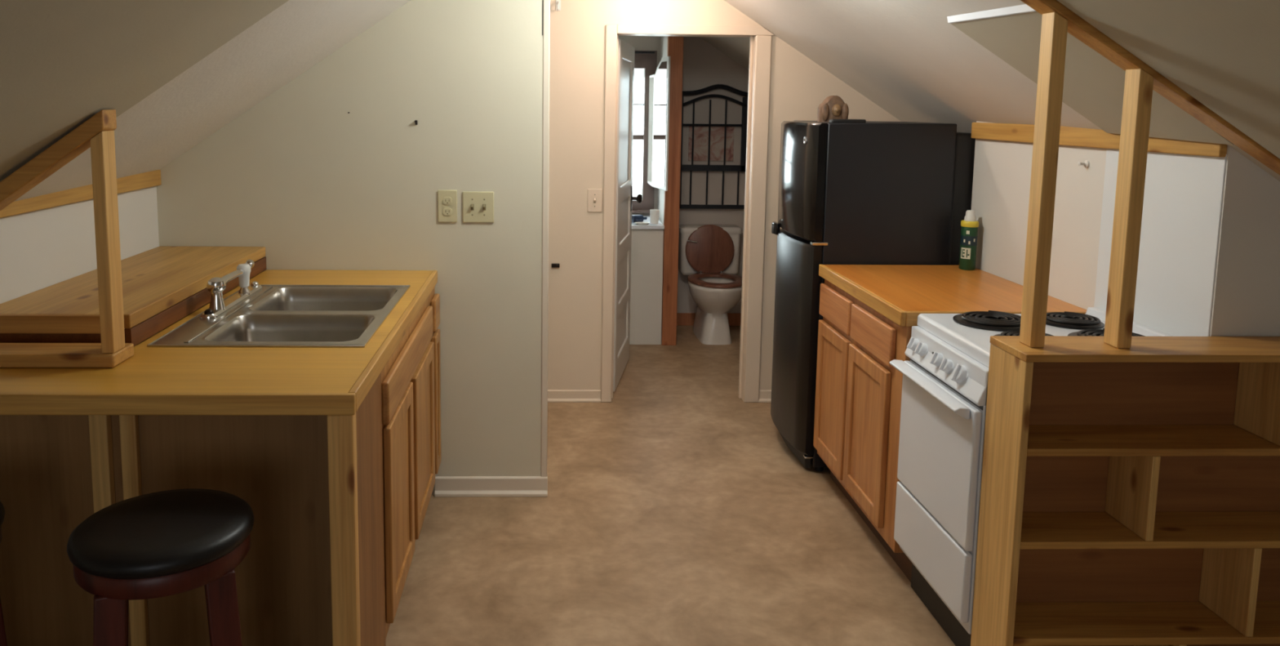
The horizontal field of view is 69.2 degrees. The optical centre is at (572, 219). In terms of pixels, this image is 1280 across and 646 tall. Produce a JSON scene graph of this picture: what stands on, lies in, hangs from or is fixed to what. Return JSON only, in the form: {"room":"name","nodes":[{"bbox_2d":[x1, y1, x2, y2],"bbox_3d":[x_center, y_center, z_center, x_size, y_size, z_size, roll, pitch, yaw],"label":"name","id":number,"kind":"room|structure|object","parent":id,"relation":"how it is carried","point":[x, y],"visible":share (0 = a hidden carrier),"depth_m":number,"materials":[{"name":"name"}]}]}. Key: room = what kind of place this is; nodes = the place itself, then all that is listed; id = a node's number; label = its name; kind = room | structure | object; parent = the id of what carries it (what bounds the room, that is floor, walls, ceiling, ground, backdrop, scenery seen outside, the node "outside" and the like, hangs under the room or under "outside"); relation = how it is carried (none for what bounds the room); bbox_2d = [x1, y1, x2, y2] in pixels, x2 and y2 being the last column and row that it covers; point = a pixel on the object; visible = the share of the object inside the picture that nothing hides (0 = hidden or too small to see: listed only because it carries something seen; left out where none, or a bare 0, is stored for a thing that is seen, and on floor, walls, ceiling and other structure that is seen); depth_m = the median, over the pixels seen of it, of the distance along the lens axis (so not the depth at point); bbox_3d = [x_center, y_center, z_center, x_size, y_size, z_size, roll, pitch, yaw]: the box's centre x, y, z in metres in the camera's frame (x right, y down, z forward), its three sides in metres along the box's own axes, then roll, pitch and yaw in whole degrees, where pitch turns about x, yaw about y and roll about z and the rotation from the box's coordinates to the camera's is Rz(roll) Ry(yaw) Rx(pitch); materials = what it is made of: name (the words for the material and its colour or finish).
{"room":"attic kitchen","nodes":[
{"label":"attic kitchen","id":0,"kind":"room"},
{"bbox_2d":[0,186,163,344],"bbox_3d":[-1.830,0.513,2.976,0.516,1.313,1.209,0,7,-2],"label":"wall","id":1,"kind":"structure","parent":0,"point":[40,249],"depth_m":2.83,"materials":[{"name":"white paint"}]},
{"bbox_2d":[0,169,161,217],"bbox_3d":[-1.556,-0.086,2.892,0.020,0.059,1.244,0,7,-2],"label":"trim","id":2,"kind":"structure","parent":1,"relation":"attached to","point":[149,179],"depth_m":2.86,"materials":[{"name":"brown wood"}]},
{"bbox_2d":[13,0,410,201],"bbox_3d":[-0.952,-0.108,0.739,2.137,1.512,5.544,0,7,-2],"label":"ceiling","id":3,"kind":"structure","parent":0,"point":[297,35],"depth_m":2.84,"materials":[{"name":"paint"}]},
{"bbox_2d":[0,0,288,181],"bbox_3d":[-0.878,-0.130,0.449,1.232,0.933,3.770,0,7,-2],"label":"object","id":4,"kind":"structure","parent":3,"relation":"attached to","point":[63,63],"depth_m":1.86,"materials":[{"name":"grey paint"}]},
{"bbox_2d":[156,0,547,497],"bbox_3d":[-0.897,-0.026,3.584,1.610,2.250,0.122,0,7,-2],"label":"wall","id":5,"kind":"structure","parent":0,"point":[306,180],"depth_m":3.53,"materials":[{"name":"beige paint"}]},
{"bbox_2d":[437,189,457,222],"bbox_3d":[-0.481,-0.053,3.547,0.074,0.125,0.010,0,7,-2],"label":"wall outlet","id":6,"kind":"object","parent":5,"relation":"attached to","point":[446,199],"visible":1,"depth_m":3.54,"materials":[{"name":"beige plastic"}]},
{"bbox_2d":[443,196,451,204],"bbox_3d":[-0.481,-0.074,3.541,0.033,0.028,0.003,0,7,-2],"label":"socket","id":7,"kind":"object","parent":6,"relation":"attached to","point":[446,200],"depth_m":3.54,"materials":[{"name":"beige plastic"}]},
{"bbox_2d":[443,208,451,215],"bbox_3d":[-0.481,-0.032,3.547,0.033,0.028,0.003,0,7,-2],"label":"socket","id":8,"kind":"object","parent":6,"relation":"attached to","point":[446,211],"depth_m":3.55,"materials":[{"name":"beige plastic"}]},
{"bbox_2d":[462,191,493,222],"bbox_3d":[-0.363,-0.049,3.544,0.120,0.120,0.023,0,7,-2],"label":"light switch","id":9,"kind":"object","parent":5,"relation":"attached to","point":[477,206],"visible":1,"depth_m":3.55,"materials":[{"name":"beige plastic"}]},
{"bbox_2d":[542,0,542,35],"bbox_3d":[-0.113,-0.890,3.463,0.003,0.390,0.012,0,7,-2],"label":"trim","id":10,"kind":"structure","parent":5,"relation":"attached to","point":[542,0],"depth_m":3.47,"materials":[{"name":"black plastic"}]},
{"bbox_2d":[540,0,550,476],"bbox_3d":[-0.107,0.003,3.620,0.026,2.200,0.108,0,7,-2],"label":"trim","id":11,"kind":"structure","parent":5,"relation":"attached to","point":[546,5],"depth_m":3.57,"materials":[{"name":"beige paint"}]},
{"bbox_2d":[657,35,667,224],"bbox_3d":[0.636,-0.310,6.209,0.064,2.200,0.520,0,7,-2],"label":"wall","id":12,"kind":"structure","parent":0,"point":[664,51],"depth_m":6.23,"materials":[{"name":"white paint"}]},
{"bbox_2d":[661,35,683,345],"bbox_3d":[0.639,-0.275,5.929,0.095,2.200,0.047,0,7,-2],"label":"trim","id":13,"kind":"structure","parent":12,"relation":"attached to","point":[675,43],"depth_m":5.93,"materials":[{"name":"brown wood"}]},
{"bbox_2d":[385,325,955,645],"bbox_3d":[0.172,1.304,2.484,4.500,0.100,8.800,0,7,-2],"label":"floor","id":14,"kind":"structure","parent":0,"point":[676,510],"depth_m":3.30,"materials":[{"name":"plastic"}]},
{"bbox_2d":[0,500,7,645],"bbox_3d":[-1.345,0.951,1.895,0.346,0.716,0.346,7,10,43],"label":"bar stool","id":15,"kind":"object","parent":14,"relation":"on","point":[3,642],"visible":1,"depth_m":1.89,"materials":[{"name":"black leather"}]},
{"bbox_2d":[0,500,4,526],"bbox_3d":[-1.342,0.619,1.854,0.346,0.046,0.346,7,10,43],"label":"seat cushion","id":16,"kind":"object","parent":15,"relation":"on","point":[2,508],"depth_m":1.92,"materials":[{"name":"black leather"}]},
{"bbox_2d":[66,488,254,645],"bbox_3d":[-0.830,0.954,1.909,0.346,0.716,0.346,-3,8,-24],"label":"bar stool","id":17,"kind":"object","parent":14,"relation":"on","point":[169,542],"visible":1,"depth_m":1.79,"materials":[{"name":"black leather"}]},
{"bbox_2d":[66,488,254,579],"bbox_3d":[-0.827,0.622,1.868,0.346,0.046,0.346,-3,8,-24],"label":"seat cushion","id":18,"kind":"object","parent":17,"relation":"on","point":[176,534],"depth_m":1.80,"materials":[{"name":"black leather"}]},
{"bbox_2d":[0,372,385,645],"bbox_3d":[-1.024,0.835,2.263,1.056,0.863,0.362,0,7,-2],"label":"counter base","id":19,"kind":"object","parent":14,"relation":"on","point":[312,572],"visible":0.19,"depth_m":2.37,"materials":[{"name":"brown wood"}]},
{"bbox_2d":[381,287,440,638],"bbox_3d":[-0.831,0.742,3.040,0.656,0.860,1.185,0,7,-2],"label":"base cabinet","id":20,"kind":"object","parent":14,"relation":"on","point":[411,379],"visible":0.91,"depth_m":2.83,"materials":[{"name":"brown wood"}]},
{"bbox_2d":[0,269,437,414],"bbox_3d":[-1.034,0.310,2.795,1.062,0.047,1.558,0,7,-2],"label":"countertop","id":21,"kind":"structure","parent":20,"relation":"on","point":[153,380],"depth_m":2.16,"materials":[{"name":"brown wood"}]},
{"bbox_2d":[0,342,133,367],"bbox_3d":[-1.327,0.331,2.270,0.444,0.033,0.115,0,7,-2],"label":"board","id":22,"kind":"object","parent":21,"relation":"on","point":[11,354],"visible":1,"depth_m":2.22,"materials":[{"name":"brown wood"}]},
{"bbox_2d":[89,130,124,353],"bbox_3d":[-1.119,0.053,2.224,0.030,0.534,0.064,0,7,-2],"label":"support post","id":23,"kind":"object","parent":22,"relation":"on","point":[103,156],"visible":1,"depth_m":2.21,"materials":[{"name":"brown wood"}]},
{"bbox_2d":[0,109,116,210],"bbox_3d":[-1.320,-0.087,2.202,0.444,0.354,0.073,0,7,-2],"label":"rail","id":24,"kind":"object","parent":23,"relation":"on","point":[77,141],"visible":1,"depth_m":2.16,"materials":[{"name":"brown wood"}]},
{"bbox_2d":[0,245,266,346],"bbox_3d":[-1.366,0.217,2.965,0.404,0.089,1.180,0,7,-2],"label":"raised ledge","id":25,"kind":"object","parent":21,"relation":"on","point":[162,285],"visible":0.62,"depth_m":2.66,"materials":[{"name":"brown wood"}]},
{"bbox_2d":[146,284,410,346],"bbox_3d":[-0.844,0.361,2.845,0.567,0.172,0.821,0,7,-2],"label":"sink","id":26,"kind":"object","parent":21,"relation":"in","point":[276,315],"visible":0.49,"depth_m":2.79,"materials":[{"name":"metal"}]},
{"bbox_2d":[200,259,262,319],"bbox_3d":[-1.085,0.207,2.949,0.056,0.112,0.476,0,7,-2],"label":"faucet","id":27,"kind":"object","parent":26,"relation":"on","point":[215,286],"visible":1,"depth_m":2.89,"materials":[{"name":"silver metal"}]},
{"bbox_2d":[629,215,664,344],"bbox_3d":[0.169,0.390,6.257,0.817,0.790,0.566,0,7,-2],"label":"vanity","id":28,"kind":"object","parent":14,"relation":"on","point":[646,240],"visible":0.27,"depth_m":6.01,"materials":[{"name":"beige paint"}]},
{"bbox_2d":[631,215,664,229],"bbox_3d":[0.173,0.011,6.210,0.817,0.025,0.566,0,7,-2],"label":"countertop","id":29,"kind":"structure","parent":28,"relation":"on","point":[634,226],"depth_m":5.94,"materials":[{"name":"white ceramic"}]},
{"bbox_2d":[631,214,647,222],"bbox_3d":[0.433,-0.010,6.069,0.112,0.051,0.052,-3,8,-28],"label":"toiletry bottle","id":30,"kind":"object","parent":29,"relation":"on","point":[635,218],"visible":0.88,"depth_m":6.04,"materials":[{"name":"blue plastic"}]},
{"bbox_2d":[634,222,650,224],"bbox_3d":[0.451,0.021,5.987,0.104,0.012,0.062,0,7,-2],"label":"soap dish","id":31,"kind":"object","parent":29,"relation":"on","point":[637,223],"visible":1,"depth_m":5.97,"materials":[{"name":"beige ceramic"}]},
{"bbox_2d":[649,208,659,223],"bbox_3d":[0.534,-0.023,6.040,0.064,0.090,0.064,0,7,-2],"label":"tumbler","id":32,"kind":"object","parent":29,"relation":"on","point":[654,213],"visible":1,"depth_m":6.02,"materials":[{"name":"white plastic"}]},
{"bbox_2d":[678,223,742,344],"bbox_3d":[0.950,0.422,6.218,0.428,0.751,0.689,0,7,-2],"label":"toilet","id":33,"kind":"object","parent":14,"relation":"on","point":[708,254],"visible":0.98,"depth_m":6.32,"materials":[{"name":"beige ceramic"}]},
{"bbox_2d":[813,279,911,582],"bbox_3d":[1.333,0.713,3.428,0.620,0.864,0.877,0,7,-2],"label":"base cabinet","id":34,"kind":"object","parent":14,"relation":"on","point":[859,392],"visible":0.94,"depth_m":3.31,"materials":[{"name":"brown wood"}]},
{"bbox_2d":[818,264,1086,326],"bbox_3d":[1.336,0.261,3.372,0.624,0.047,0.890,0,7,-2],"label":"countertop","id":35,"kind":"structure","parent":34,"relation":"on","point":[900,293],"depth_m":3.30,"materials":[{"name":"brown wood"}]},
{"bbox_2d":[958,209,978,270],"bbox_3d":[1.588,0.079,3.708,0.067,0.238,0.067,0,7,-2],"label":"bottle","id":36,"kind":"object","parent":35,"relation":"on","point":[969,225],"visible":1,"depth_m":3.69,"materials":[{"name":"green plastic"}]},
{"bbox_2d":[770,119,975,471],"bbox_3d":[1.290,0.305,4.119,0.715,1.504,0.552,0,7,-2],"label":"refrigerator","id":37,"kind":"object","parent":14,"relation":"on","point":[851,191],"visible":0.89,"depth_m":3.82,"materials":[{"name":"black metal"}]},
{"bbox_2d":[817,95,848,121],"bbox_3d":[1.114,-0.475,3.942,0.122,0.112,0.092,0,7,-2],"label":"figurine","id":38,"kind":"object","parent":37,"relation":"on","point":[833,107],"visible":0.94,"depth_m":3.92,"materials":[{"name":"brown ceramic"}]},
{"bbox_2d":[889,306,1173,645],"bbox_3d":[1.333,0.766,2.728,0.652,0.930,0.507,0,7,-2],"label":"electric stove","id":39,"kind":"object","parent":14,"relation":"on","point":[944,382],"visible":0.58,"depth_m":2.68,"materials":[{"name":"white metal"}]},
{"bbox_2d":[917,306,1173,367],"bbox_3d":[1.379,0.336,2.677,0.568,0.062,0.507,0,7,-2],"label":"cooktop","id":40,"kind":"object","parent":39,"relation":"in","point":[967,335],"depth_m":2.73,"materials":[{"name":"white metal"}]},
{"bbox_2d":[970,335,1279,645],"bbox_3d":[1.627,0.794,2.384,1.092,0.965,0.185,0,7,-2],"label":"bookshelf","id":41,"kind":"object","parent":14,"relation":"on","point":[1131,496],"visible":1,"depth_m":2.40,"materials":[{"name":"brown wood"}]},
{"bbox_2d":[1019,11,1067,347],"bbox_3d":[1.150,-0.092,2.259,0.035,0.813,0.058,0,7,-2],"label":"support post","id":42,"kind":"object","parent":41,"relation":"on","point":[1054,29],"visible":1,"depth_m":2.24,"materials":[{"name":"brown wood"}]},
{"bbox_2d":[1020,0,1279,174],"bbox_3d":[1.489,-0.302,2.247,1.300,0.834,0.072,0,7,-2],"label":"beam","id":43,"kind":"structure","parent":42,"relation":"on","point":[1077,27],"depth_m":2.22,"materials":[{"name":"brown wood"}]},
{"bbox_2d":[1103,68,1153,348],"bbox_3d":[1.363,-0.025,2.268,0.035,0.683,0.060,0,7,-2],"label":"support post","id":44,"kind":"object","parent":41,"relation":"on","point":[1139,84],"visible":1,"depth_m":2.25,"materials":[{"name":"brown wood"}]},
{"bbox_2d":[618,35,748,312],"bbox_3d":[0.593,-0.368,6.513,2.350,2.240,0.100,0,7,-2],"label":"wall","id":45,"kind":"structure","parent":0,"point":[704,65],"depth_m":6.44,"materials":[{"name":"beige paint"}]},
{"bbox_2d":[631,50,657,213],"bbox_3d":[0.252,-0.612,6.428,0.660,1.120,0.110,0,7,-2],"label":"window","id":46,"kind":"structure","parent":45,"relation":"in","point":[645,64],"depth_m":6.44,"materials":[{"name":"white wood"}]},
{"bbox_2d":[634,51,654,53],"bbox_3d":[0.253,-1.149,6.328,0.610,0.014,0.057,0,7,-2],"label":"curtain rod","id":47,"kind":"object","parent":45,"relation":"attached to","point":[649,52],"visible":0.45,"depth_m":6.31,"materials":[{"name":"black metal"}]},
{"bbox_2d":[647,56,670,191],"bbox_3d":[0.569,-0.639,6.096,0.079,0.840,0.620,0,7,-2],"label":"upper cabinet","id":48,"kind":"object","parent":45,"relation":"attached to","point":[660,82],"visible":1,"depth_m":5.95,"materials":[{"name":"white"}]},
{"bbox_2d":[652,61,666,186],"bbox_3d":[0.558,-0.621,5.946,0.003,0.780,0.268,-1,7,-11],"label":"mirror glass","id":49,"kind":"object","parent":48,"relation":"attached to","point":[660,108],"depth_m":5.93,"materials":[{"name":"mirror"}]},
{"bbox_2d":[676,312,741,325],"bbox_3d":[1.170,0.710,6.605,1.038,0.090,0.012,0,7,-2],"label":"baseboard","id":50,"kind":"structure","parent":45,"relation":"attached to","point":[682,318],"depth_m":6.59,"materials":[{"name":"brown wood"}]},
{"bbox_2d":[688,126,733,160],"bbox_3d":[0.964,-0.539,6.444,0.315,0.255,0.013,0,7,-2],"label":"print","id":51,"kind":"object","parent":45,"relation":"attached to","point":[700,134],"visible":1,"depth_m":6.44},
{"bbox_2d":[679,84,747,208],"bbox_3d":[1.078,-0.508,6.425,0.727,0.860,0.065,0,7,-2],"label":"wall rack","id":52,"kind":"object","parent":45,"relation":"attached to","point":[741,167],"visible":0.55,"depth_m":6.40,"materials":[{"name":"black metal"}]},
{"bbox_2d":[547,0,901,389],"bbox_3d":[-0.035,-0.162,4.797,3.700,2.240,0.120,0,7,-2],"label":"wall","id":53,"kind":"structure","parent":0,"point":[798,85],"depth_m":4.72,"materials":[{"name":"beige paint"}]},
{"bbox_2d":[551,263,559,267],"bbox_3d":[-0.090,0.235,4.774,0.042,0.020,0.021,0,7,-2],"label":"door catch","id":54,"kind":"structure","parent":53,"relation":"in","point":[553,265],"depth_m":4.77,"materials":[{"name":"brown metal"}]},
{"bbox_2d":[555,0,560,11],"bbox_3d":[-0.072,-1.071,4.604,0.024,0.060,0.039,0,7,-2],"label":"wall hook","id":55,"kind":"object","parent":53,"relation":"attached to","point":[557,2],"visible":1,"depth_m":4.62,"materials":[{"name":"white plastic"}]},
{"bbox_2d":[547,389,600,402],"bbox_3d":[-0.798,0.921,4.840,1.890,0.064,0.018,0,7,-2],"label":"baseboard","id":56,"kind":"structure","parent":53,"relation":"attached to","point":[553,395],"depth_m":4.86,"materials":[{"name":"beige paint"}]},
{"bbox_2d":[587,188,602,212],"bbox_3d":[0.113,-0.100,4.737,0.074,0.120,0.023,0,7,-2],"label":"light switch","id":57,"kind":"object","parent":53,"relation":"attached to","point":[594,195],"visible":1,"depth_m":4.74,"materials":[{"name":"paint"}]},
{"bbox_2d":[600,24,617,402],"bbox_3d":[0.185,-0.011,4.752,0.058,1.955,0.018,0,7,-2],"label":"trim","id":58,"kind":"structure","parent":53,"relation":"attached to","point":[611,60],"depth_m":4.74,"materials":[{"name":"paint"}]},
{"bbox_2d":[613,38,642,391],"bbox_3d":[0.312,-0.044,5.224,0.101,1.883,0.690,2,7,10],"label":"door","id":59,"kind":"structure","parent":53,"relation":"in","point":[624,197],"depth_m":5.22,"materials":[{"name":"beige paint"}]},
{"bbox_2d":[611,33,755,400],"bbox_3d":[0.561,-0.010,4.835,0.760,1.940,0.134,0,7,-2],"label":"trim","id":60,"kind":"structure","parent":53,"relation":"attached to","point":[753,37],"depth_m":4.81,"materials":[{"name":"paint"}]},
{"bbox_2d":[617,24,773,35],"bbox_3d":[0.619,-0.956,4.647,0.792,0.045,0.018,0,7,-2],"label":"trim","id":61,"kind":"structure","parent":53,"relation":"attached to","point":[621,28],"depth_m":4.64,"materials":[{"name":"paint"}]},
{"bbox_2d":[743,35,771,402],"bbox_3d":[0.953,0.016,4.777,0.080,1.910,0.018,0,7,-2],"label":"trim","id":62,"kind":"structure","parent":53,"relation":"attached to","point":[762,42],"depth_m":4.76,"materials":[{"name":"paint"}]},
{"bbox_2d":[758,389,771,402],"bbox_3d":[1.359,0.935,4.902,0.755,0.064,0.018,0,7,-2],"label":"baseboard","id":63,"kind":"structure","parent":53,"relation":"attached to","point":[765,395],"depth_m":4.89,"materials":[{"name":"beige paint"}]},
{"bbox_2d":[699,0,1279,181],"bbox_3d":[1.316,-0.339,2.283,2.043,1.388,8.540,0,7,-2],"label":"ceiling","id":64,"kind":"structure","parent":0,"point":[905,57],"depth_m":3.54,"materials":[{"name":"paint"}]},
{"bbox_2d":[946,4,1233,145],"bbox_3d":[1.389,-0.400,2.544,0.517,0.359,0.530,0,7,-2],"label":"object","id":65,"kind":"structure","parent":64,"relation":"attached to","point":[1093,86],"depth_m":2.52,"materials":[{"name":"grey paint"}]},
{"bbox_2d":[1057,0,1279,158],"bbox_3d":[1.648,0.054,0.440,1.120,0.830,3.570,0,7,-2],"label":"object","id":66,"kind":"structure","parent":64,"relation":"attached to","point":[1224,54],"depth_m":1.97,"materials":[{"name":"grey paint"}]},
{"bbox_2d":[971,120,1279,336],"bbox_3d":[1.993,0.356,3.650,0.704,1.532,2.395,0,7,-2],"label":"wall","id":67,"kind":"structure","parent":0,"point":[1246,296],"depth_m":2.98,"materials":[{"name":"white paint"}]},
{"bbox_2d":[1077,160,1089,167],"bbox_3d":[1.648,-0.182,2.986,0.031,0.023,0.024,0,7,-2],"label":"wall hook","id":68,"kind":"object","parent":67,"relation":"attached to","point":[1086,163],"visible":1,"depth_m":2.98,"materials":[{"name":"white plastic"}]},
{"bbox_2d":[971,122,1226,157],"bbox_3d":[1.652,-0.280,3.068,0.020,0.065,1.405,0,7,-2],"label":"trim","id":69,"kind":"structure","parent":67,"relation":"attached to","point":[1068,135],"depth_m":2.94,"materials":[{"name":"brown wood"}]},
{"bbox_2d":[1093,148,1226,336],"bbox_3d":[1.674,0.087,2.662,0.014,0.580,0.508,0,7,-2],"label":"panel","id":70,"kind":"object","parent":67,"relation":"attached to","point":[1183,194],"depth_m":2.56,"materials":[{"name":"white paint"}]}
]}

